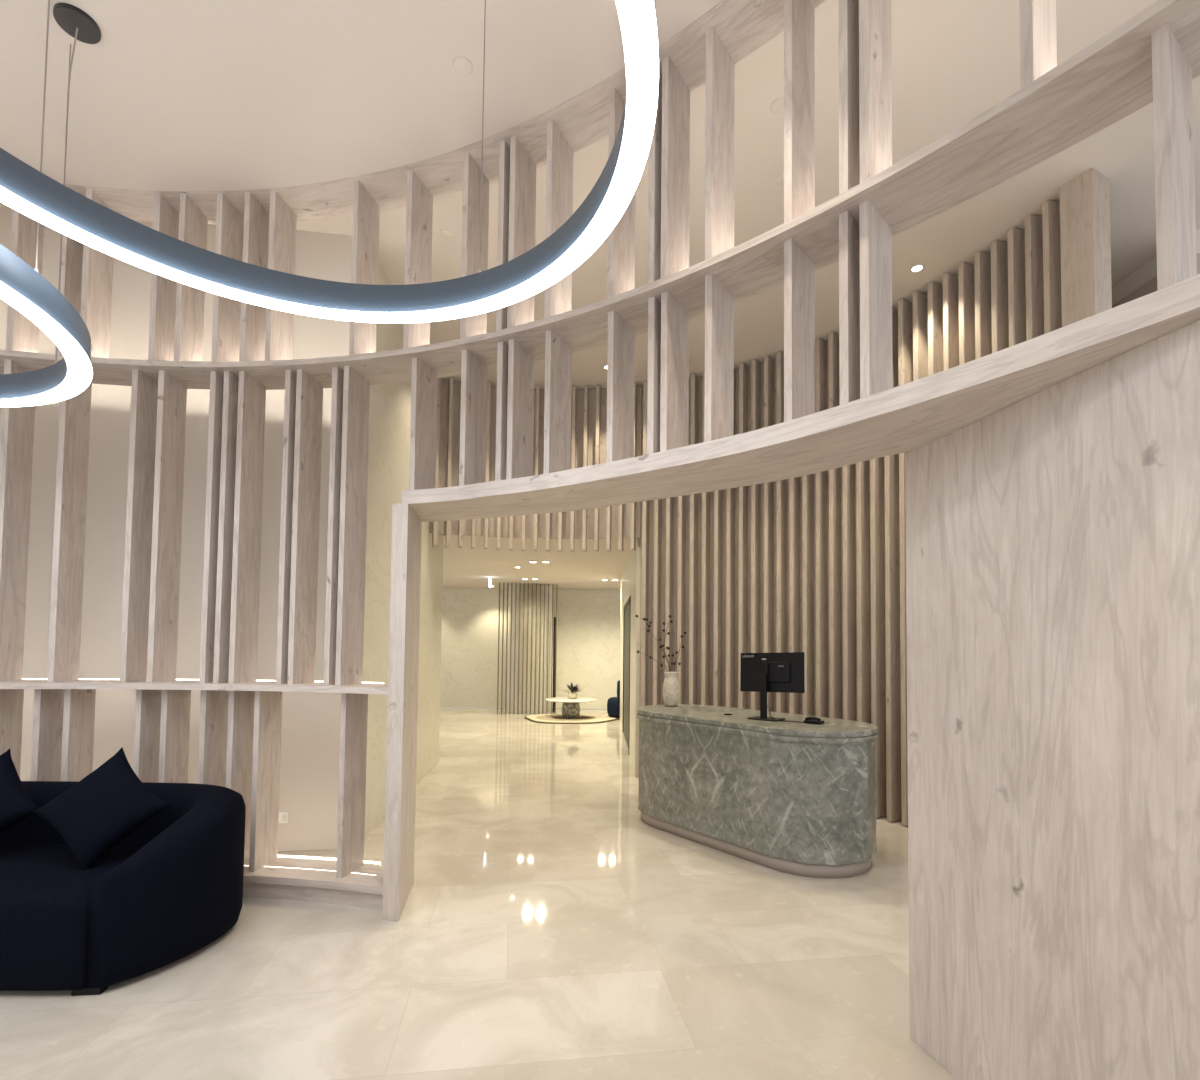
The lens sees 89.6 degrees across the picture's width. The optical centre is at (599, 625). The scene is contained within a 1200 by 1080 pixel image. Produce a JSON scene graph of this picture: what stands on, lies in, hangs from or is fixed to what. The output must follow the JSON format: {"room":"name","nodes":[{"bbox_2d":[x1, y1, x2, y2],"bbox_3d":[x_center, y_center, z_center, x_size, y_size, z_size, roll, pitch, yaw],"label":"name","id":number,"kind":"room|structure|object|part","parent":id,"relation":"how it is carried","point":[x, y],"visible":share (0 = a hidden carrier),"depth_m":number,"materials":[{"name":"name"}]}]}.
{"room":"lobby","nodes":[
{"label":"lobby","id":0,"kind":"room"},
{"bbox_2d":[0,205,369,850],"bbox_3d":[-5.432,-0.762,4.377,7.116,4.926,0.119,1,-2,-9],"label":"wall","id":1,"kind":"structure","parent":0,"point":[310,727],"depth_m":4.65,"materials":[{"name":"beige paint"}]},
{"bbox_2d":[278,812,287,822],"bbox_3d":[-2.462,1.490,4.675,0.085,0.085,0.013,1,-2,-9],"label":"wall socket","id":2,"kind":"object","parent":1,"relation":"attached to","point":[283,816],"visible":0.6,"depth_m":4.67,"materials":[{"name":"white plastic"}]},
{"bbox_2d":[282,814,286,820],"bbox_3d":[-2.441,1.490,4.673,0.030,0.050,0.004,1,-2,-8],"label":"rocker switch","id":3,"kind":"object","parent":2,"relation":"attached to","point":[284,816],"depth_m":4.67,"materials":[{"name":"white paint"}]},
{"bbox_2d":[0,0,722,190],"bbox_3d":[-2.773,-3.238,-1.184,10.390,0.338,10.389,1,-2,0],"label":"ceiling","id":4,"kind":"structure","parent":0,"point":[172,95],"depth_m":3.20,"materials":[{"name":"beige paint"}]},
{"bbox_2d":[0,222,92,406],"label":"lamp","id":5,"kind":"object","parent":4,"relation":"hanging from","point":[40,301],"depth_m":2.43,"materials":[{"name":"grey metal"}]},
{"bbox_2d":[0,282,92,406],"bbox_3d":[-3.127,-1.161,1.979,2.244,0.010,2.244,1,-2,0],"label":"diffuser","id":6,"kind":"object","parent":5,"relation":"attached to","point":[79,374],"depth_m":2.53,"materials":[{"name":"white plastic"}]},
{"bbox_2d":[40,0,100,185],"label":"lamp","id":7,"kind":"object","parent":4,"relation":"hanging from","point":[73,20],"depth_m":2.90,"materials":[{"name":"grey metal"}]},
{"bbox_3d":[-2.596,-2.069,2.938,0.176,1.627,0.007,-1,-3,40],"label":"power cord","id":8,"kind":"part","parent":7,"relation":"part of","materials":[{"name":"beige plastic"}]},
{"bbox_2d":[0,0,658,322],"bbox_3d":[-0.960,-2.183,1.687,2.250,1.511,2.250,1,-2,0],"label":"lamp","id":9,"kind":"object","parent":4,"relation":"hanging from","point":[23,188],"visible":1,"depth_m":2.35,"materials":[{"name":"grey metal"}]},
{"bbox_2d":[453,57,472,75],"bbox_3d":[-0.706,-2.880,3.114,0.100,0.006,0.100,1,-2,0],"label":"smoke detector","id":10,"kind":"object","parent":4,"relation":"attached to","point":[463,66],"visible":1,"depth_m":3.11,"materials":[{"name":"beige plastic"}]},
{"bbox_2d":[362,258,443,836],"bbox_3d":[-2.113,-0.638,6.672,0.120,4.926,3.430,1,-2,-4],"label":"wall","id":11,"kind":"structure","parent":0,"point":[390,404],"depth_m":5.59,"materials":[{"name":"beige paint"}]},
{"bbox_2d":[0,707,956,1079],"bbox_3d":[-1.772,1.919,7.632,14.500,0.100,18.600,1,-2,0],"label":"floor","id":12,"kind":"structure","parent":0,"point":[544,930],"depth_m":3.02,"materials":[{"name":"beige stone"}]},
{"bbox_2d":[0,781,245,995],"bbox_3d":[-3.065,1.307,3.211,2.120,0.760,1.001,1,-2,0],"label":"curved sofa","id":13,"kind":"object","parent":12,"relation":"on","point":[172,887],"visible":0.84,"depth_m":2.93,"materials":[{"name":"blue fabric"}]},
{"bbox_2d":[0,748,38,833],"bbox_3d":[-3.312,0.970,3.236,0.580,0.581,0.275,2,-2,-25],"label":"sofa cushion","id":14,"kind":"object","parent":13,"relation":"on","point":[16,804],"visible":0.98,"depth_m":3.22,"materials":[{"name":"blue fabric"}]},
{"bbox_3d":[-3.067,1.440,3.096,1.609,0.417,0.782,1,-2,0],"label":"seat","id":15,"kind":"part","parent":13,"relation":"part of","materials":[{"name":"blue fabric"}]},
{"bbox_2d":[32,747,171,869],"bbox_3d":[-2.631,0.972,3.200,0.612,0.604,0.295,0,-2,16],"label":"sofa cushion","id":16,"kind":"object","parent":13,"relation":"on","point":[108,804],"visible":1,"depth_m":3.14,"materials":[{"name":"blue fabric"}]},
{"bbox_2d":[497,583,557,713],"bbox_3d":[-1.739,0.559,14.533,1.412,3.130,0.124,1,-2,-10],"label":"screen","id":17,"kind":"object","parent":12,"relation":"on","point":[499,583],"visible":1,"depth_m":14.48,"materials":[{"name":"beige wood"}]},
{"bbox_3d":[-2.423,0.548,14.439,0.022,3.130,0.060,1,-2,0],"label":"rod","id":18,"kind":"part","parent":17,"relation":"part of","materials":[{"name":"beige wood"}]},
{"bbox_3d":[-2.326,0.549,14.440,0.022,3.130,0.060,1,-2,0],"label":"rod","id":19,"kind":"part","parent":17,"relation":"part of","materials":[{"name":"beige wood"}]},
{"bbox_3d":[-2.229,0.550,14.444,0.022,3.130,0.060,1,-2,0],"label":"rod","id":20,"kind":"part","parent":17,"relation":"part of","materials":[{"name":"beige wood"}]},
{"bbox_3d":[-2.132,0.551,14.450,0.022,3.130,0.060,1,-2,0],"label":"rod","id":21,"kind":"part","parent":17,"relation":"part of","materials":[{"name":"beige wood"}]},
{"bbox_3d":[-2.035,0.553,14.459,0.022,3.130,0.060,1,-2,0],"label":"rod","id":22,"kind":"part","parent":17,"relation":"part of","materials":[{"name":"beige wood"}]},
{"bbox_3d":[-1.938,0.554,14.470,0.022,3.130,0.060,1,-2,0],"label":"rod","id":23,"kind":"part","parent":17,"relation":"part of","materials":[{"name":"beige wood"}]},
{"bbox_3d":[-1.841,0.556,14.485,0.022,3.130,0.060,1,-2,0],"label":"rod","id":24,"kind":"part","parent":17,"relation":"part of","materials":[{"name":"beige wood"}]},
{"bbox_3d":[-1.744,0.558,14.501,0.022,3.130,0.060,1,-2,0],"label":"rod","id":25,"kind":"part","parent":17,"relation":"part of","materials":[{"name":"beige wood"}]},
{"bbox_3d":[-1.648,0.559,14.520,0.022,3.130,0.060,1,-2,0],"label":"rod","id":26,"kind":"part","parent":17,"relation":"part of","materials":[{"name":"beige wood"}]},
{"bbox_3d":[-1.551,0.561,14.542,0.022,3.130,0.060,1,-2,0],"label":"rod","id":27,"kind":"part","parent":17,"relation":"part of","materials":[{"name":"beige wood"}]},
{"bbox_3d":[-1.454,0.563,14.566,0.022,3.130,0.060,1,-2,0],"label":"rod","id":28,"kind":"part","parent":17,"relation":"part of","materials":[{"name":"beige wood"}]},
{"bbox_3d":[-1.357,0.566,14.593,0.022,3.130,0.060,1,-2,0],"label":"rod","id":29,"kind":"part","parent":17,"relation":"part of","materials":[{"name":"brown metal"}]},
{"bbox_3d":[-1.260,0.568,14.622,0.022,3.130,0.060,1,-2,0],"label":"rod","id":30,"kind":"part","parent":17,"relation":"part of","materials":[{"name":"beige wood"}]},
{"bbox_3d":[-1.163,0.570,14.654,0.022,3.130,0.060,1,-2,0],"label":"rod","id":31,"kind":"part","parent":17,"relation":"part of","materials":[{"name":"beige wood"}]},
{"bbox_3d":[-1.066,0.573,14.688,0.022,3.130,0.060,1,-2,0],"label":"rod","id":32,"kind":"part","parent":17,"relation":"part of","materials":[{"name":"beige wood"}]},
{"bbox_2d":[552,617,555,711],"bbox_3d":[-1.121,0.969,14.873,0.070,2.340,0.050,1,-2,0],"label":"door pull","id":33,"kind":"object","parent":12,"relation":"on","point":[554,627],"visible":0.64,"depth_m":14.86,"materials":[{"name":"black metal"}]},
{"bbox_2d":[524,714,618,723],"bbox_3d":[-0.639,2.087,13.520,2.148,0.033,1.722,1,-2,0],"label":"rug","id":34,"kind":"object","parent":12,"relation":"on","point":[543,718],"visible":0.88,"depth_m":13.27,"materials":[{"name":"beige fabric"}]},
{"bbox_2d":[545,697,596,718],"bbox_3d":[-0.651,1.863,13.539,1.160,0.415,1.160,1,-2,0],"label":"coffee table","id":35,"kind":"object","parent":34,"relation":"on","point":[570,708],"visible":0.95,"depth_m":13.37,"materials":[{"name":"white stone"}]},
{"bbox_2d":[563,684,581,698],"bbox_3d":[-0.579,1.468,13.596,0.539,0.381,0.452,0,-2,27],"label":"potted plant","id":36,"kind":"object","parent":35,"relation":"on","point":[572,694],"visible":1,"depth_m":13.48,"materials":[{"name":"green plant"}]},
{"bbox_3d":[-0.618,1.573,13.550,0.220,0.165,0.220,1,-2,0],"label":"pot","id":37,"kind":"part","parent":36,"relation":"part of","materials":[{"name":"white ceramic"}]},
{"bbox_2d":[0,0,1199,921],"bbox_3d":[-1.669,-0.631,2.683,9.547,4.626,3.072,0,-2,15],"label":"screen","id":38,"kind":"object","parent":12,"relation":"on","point":[1153,56],"visible":0.78,"depth_m":3.60,"materials":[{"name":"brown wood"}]},
{"bbox_2d":[607,680,619,717],"bbox_3d":[0.561,1.712,13.896,0.800,0.840,0.840,1,-2,0],"label":"armchair","id":39,"kind":"object","parent":12,"relation":"on","point":[613,703],"visible":0.22,"depth_m":13.61,"materials":[{"name":"fabric"}]},
{"bbox_3d":[0.539,1.887,13.889,0.760,0.430,0.760,1,-2,0],"label":"seat","id":40,"kind":"part","parent":39,"relation":"part of","materials":[{"name":"blue fabric"}]},
{"bbox_3d":[0.681,1.533,13.902,0.564,0.480,0.840,1,-2,0],"label":"backrest","id":41,"kind":"part","parent":39,"relation":"part of","materials":[{"name":"blue fabric"}]},
{"bbox_2d":[637,704,877,877],"bbox_3d":[1.232,1.296,5.210,1.004,1.029,2.261,2,-3,-38],"label":"reception desk","id":42,"kind":"object","parent":12,"relation":"on","point":[795,798],"visible":1,"depth_m":4.50,"materials":[{"name":"grey stone"}]},
{"bbox_2d":[663,672,679,706],"bbox_3d":[0.708,0.634,6.001,0.172,0.340,0.172,1,-2,0],"label":"stone vase","id":43,"kind":"object","parent":42,"relation":"on","point":[671,689],"visible":0.99,"depth_m":5.94,"materials":[{"name":"beige stone"}]},
{"bbox_2d":[637,650,667,671],"bbox_3d":[0.533,0.448,6.017,0.362,0.392,0.048,1,-2,0],"label":"twig","id":44,"kind":"object","parent":43,"relation":"in","point":[650,657],"visible":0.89,"depth_m":6.02,"materials":[{"name":"brown plant"}]},
{"bbox_2d":[635,615,669,671],"bbox_3d":[0.530,0.269,6.010,0.371,0.747,0.055,1,-2,-7],"label":"twig","id":45,"kind":"object","parent":43,"relation":"in","point":[636,616],"visible":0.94,"depth_m":6.01,"materials":[{"name":"brown plant"}]},
{"bbox_2d":[659,614,672,671],"bbox_3d":[0.655,0.258,5.994,0.154,0.771,0.040,1,-2,-12],"label":"twig","id":46,"kind":"object","parent":43,"relation":"in","point":[671,621],"visible":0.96,"depth_m":5.99,"materials":[{"name":"brown plant"}]},
{"bbox_3d":[0.656,0.258,5.991,0.129,0.771,0.025,1,-2,-16],"label":"stem","id":47,"kind":"part","parent":46,"relation":"part of","materials":[{"name":"brown plant"}]},
{"bbox_2d":[672,631,685,671],"bbox_3d":[0.783,0.347,6.042,0.160,0.601,0.058,1,-2,-7],"label":"twig","id":48,"kind":"object","parent":43,"relation":"in","point":[682,636],"visible":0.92,"depth_m":6.04,"materials":[{"name":"brown plant"}]},
{"bbox_2d":[740,652,804,721],"bbox_3d":[1.376,0.493,4.932,0.553,0.552,0.180,-1,-3,38],"label":"computer monitor","id":49,"kind":"object","parent":42,"relation":"on","point":[763,673],"visible":1,"depth_m":4.93,"materials":[{"name":"black plastic"}]},
{"bbox_3d":[1.414,0.389,4.983,0.553,0.339,0.044,-1,-3,38],"label":"casing","id":50,"kind":"part","parent":49,"relation":"part of","materials":[{"name":"black plastic"}]},
{"bbox_2d":[803,717,823,723],"bbox_3d":[1.669,0.740,4.717,0.130,0.054,0.114,-1,-3,38],"label":"desk phone","id":51,"kind":"object","parent":42,"relation":"on","point":[811,720],"visible":1,"depth_m":4.68,"materials":[{"name":"black plastic"}]},
{"bbox_2d":[905,320,1199,1079],"bbox_3d":[1.573,0.436,1.143,0.210,2.448,2.873,1,-2,-14],"label":"oak panel","id":52,"kind":"object","parent":12,"relation":"on","point":[1053,536],"visible":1,"depth_m":1.87,"materials":[{"name":"beige wood"}]},
{"bbox_2d":[507,584,551,712],"bbox_3d":[-1.758,0.585,15.238,1.120,3.134,1.120,1,-2,0],"label":"wall column","id":53,"kind":"structure","parent":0,"point":[522,585],"depth_m":14.75,"materials":[{"name":"beige wood"}]},
{"bbox_2d":[440,588,620,708],"bbox_3d":[-1.707,0.581,15.889,14.400,3.180,0.100,1,-2,0],"label":"wall","id":54,"kind":"structure","parent":0,"point":[588,620],"depth_m":15.84,"materials":[{"name":"beige paint"}]},
{"bbox_2d":[442,453,641,589],"bbox_3d":[-2.177,-2.017,11.732,13.400,1.787,8.384,1,-2,0],"label":"ceiling","id":55,"kind":"structure","parent":0,"point":[464,567],"depth_m":11.25,"materials":[{"name":"beige paint"}]},
{"bbox_2d":[620,572,623,726],"bbox_3d":[0.514,0.509,12.540,0.120,3.136,1.900,1,-2,0],"label":"wall","id":56,"kind":"structure","parent":0,"point":[622,578],"depth_m":12.55,"materials":[{"name":"beige paint"}]},
{"bbox_2d":[624,550,630,604],"bbox_3d":[0.529,-0.772,10.387,0.120,0.738,2.500,1,-2,0],"label":"wall","id":57,"kind":"structure","parent":0,"point":[627,570],"depth_m":10.26,"materials":[{"name":"beige paint"}]},
{"bbox_2d":[622,596,630,754],"bbox_3d":[0.474,0.793,10.328,0.067,2.395,2.500,1,-2,0],"label":"door","id":58,"kind":"structure","parent":57,"relation":"attached to","point":[627,607],"depth_m":10.31,"materials":[{"name":"grey"}]},
{"bbox_2d":[629,538,640,775],"bbox_3d":[0.516,0.351,8.353,0.120,3.136,1.480,1,-2,0],"label":"wall","id":59,"kind":"structure","parent":0,"point":[635,555],"depth_m":7.81,"materials":[{"name":"beige paint"}]},
{"bbox_2d":[296,0,1199,388],"bbox_3d":[-1.715,-3.107,7.822,14.500,0.100,18.600,1,-2,0],"label":"ceiling","id":60,"kind":"structure","parent":0,"point":[953,61],"depth_m":4.25,"materials":[{"name":"beige paint"}]},
{"bbox_2d":[440,229,451,237],"bbox_3d":[-1.242,-3.160,4.871,0.100,0.006,0.100,1,-2,0],"label":"smoke detector","id":61,"kind":"object","parent":60,"relation":"attached to","point":[447,233],"visible":1,"depth_m":4.87,"materials":[{"name":"beige paint"}]},
{"bbox_2d":[429,377,641,551],"bbox_3d":[-0.798,-1.998,7.594,2.641,2.108,0.350,1,-2,-4],"label":"slatted wall","id":62,"kind":"structure","parent":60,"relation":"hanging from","point":[588,406],"depth_m":7.62,"materials":[{"name":"beige wood"}]},
{"bbox_2d":[771,99,783,113],"bbox_3d":[1.097,-3.178,3.700,0.100,0.006,0.100,1,-2,0],"label":"smoke detector","id":63,"kind":"object","parent":60,"relation":"attached to","point":[777,106],"visible":0.74,"depth_m":3.70,"materials":[{"name":"beige paint"}]},
{"bbox_2d":[776,174,783,184],"bbox_3d":[1.295,-3.154,4.273,0.100,0.006,0.100,1,-2,0],"label":"smoke detector","id":64,"kind":"object","parent":60,"relation":"attached to","point":[780,179],"visible":0.49,"depth_m":4.27,"materials":[{"name":"beige paint"}]},
{"bbox_2d":[910,264,923,272],"bbox_3d":[2.754,-3.099,5.247,0.112,0.009,0.112,1,-2,0],"label":"recessed light","id":65,"kind":"object","parent":60,"relation":"in","point":[916,268],"visible":1,"depth_m":5.25,"materials":[{"name":"white paint"}]},
{"bbox_2d":[639,168,1111,825],"bbox_3d":[2.223,-0.613,6.040,0.844,4.925,4.606,2,-3,-40],"label":"wall","id":66,"kind":"structure","parent":0,"point":[814,565],"depth_m":6.23,"materials":[{"name":"beige wood"}]},
{"bbox_3d":[2.218,-0.608,6.171,0.679,4.925,4.418,3,-3,-42],"label":"backing panel","id":67,"kind":"part","parent":66,"relation":"part of","materials":[{"name":"beige wood"}]},
{"bbox_3d":[3.401,-0.670,4.184,0.285,4.925,0.276,1,-2,0],"label":"panel","id":68,"kind":"part","parent":66,"relation":"part of","materials":[{"name":"beige wood"}]},
{"bbox_2d":[1112,229,1199,304],"bbox_3d":[4.693,-2.914,7.017,0.100,0.196,4.600,1,-2,0],"label":"wall","id":69,"kind":"structure","parent":0,"point":[1147,271],"depth_m":5.22,"materials":[{"name":"beige paint"}]},
{"bbox_2d":[1112,253,1199,307],"bbox_3d":[4.625,-0.452,6.924,0.100,4.730,4.600,1,-2,0],"label":"wall","id":70,"kind":"structure","parent":0,"point":[1149,287],"depth_m":5.11,"materials":[{"name":"beige paint"}]}
]}

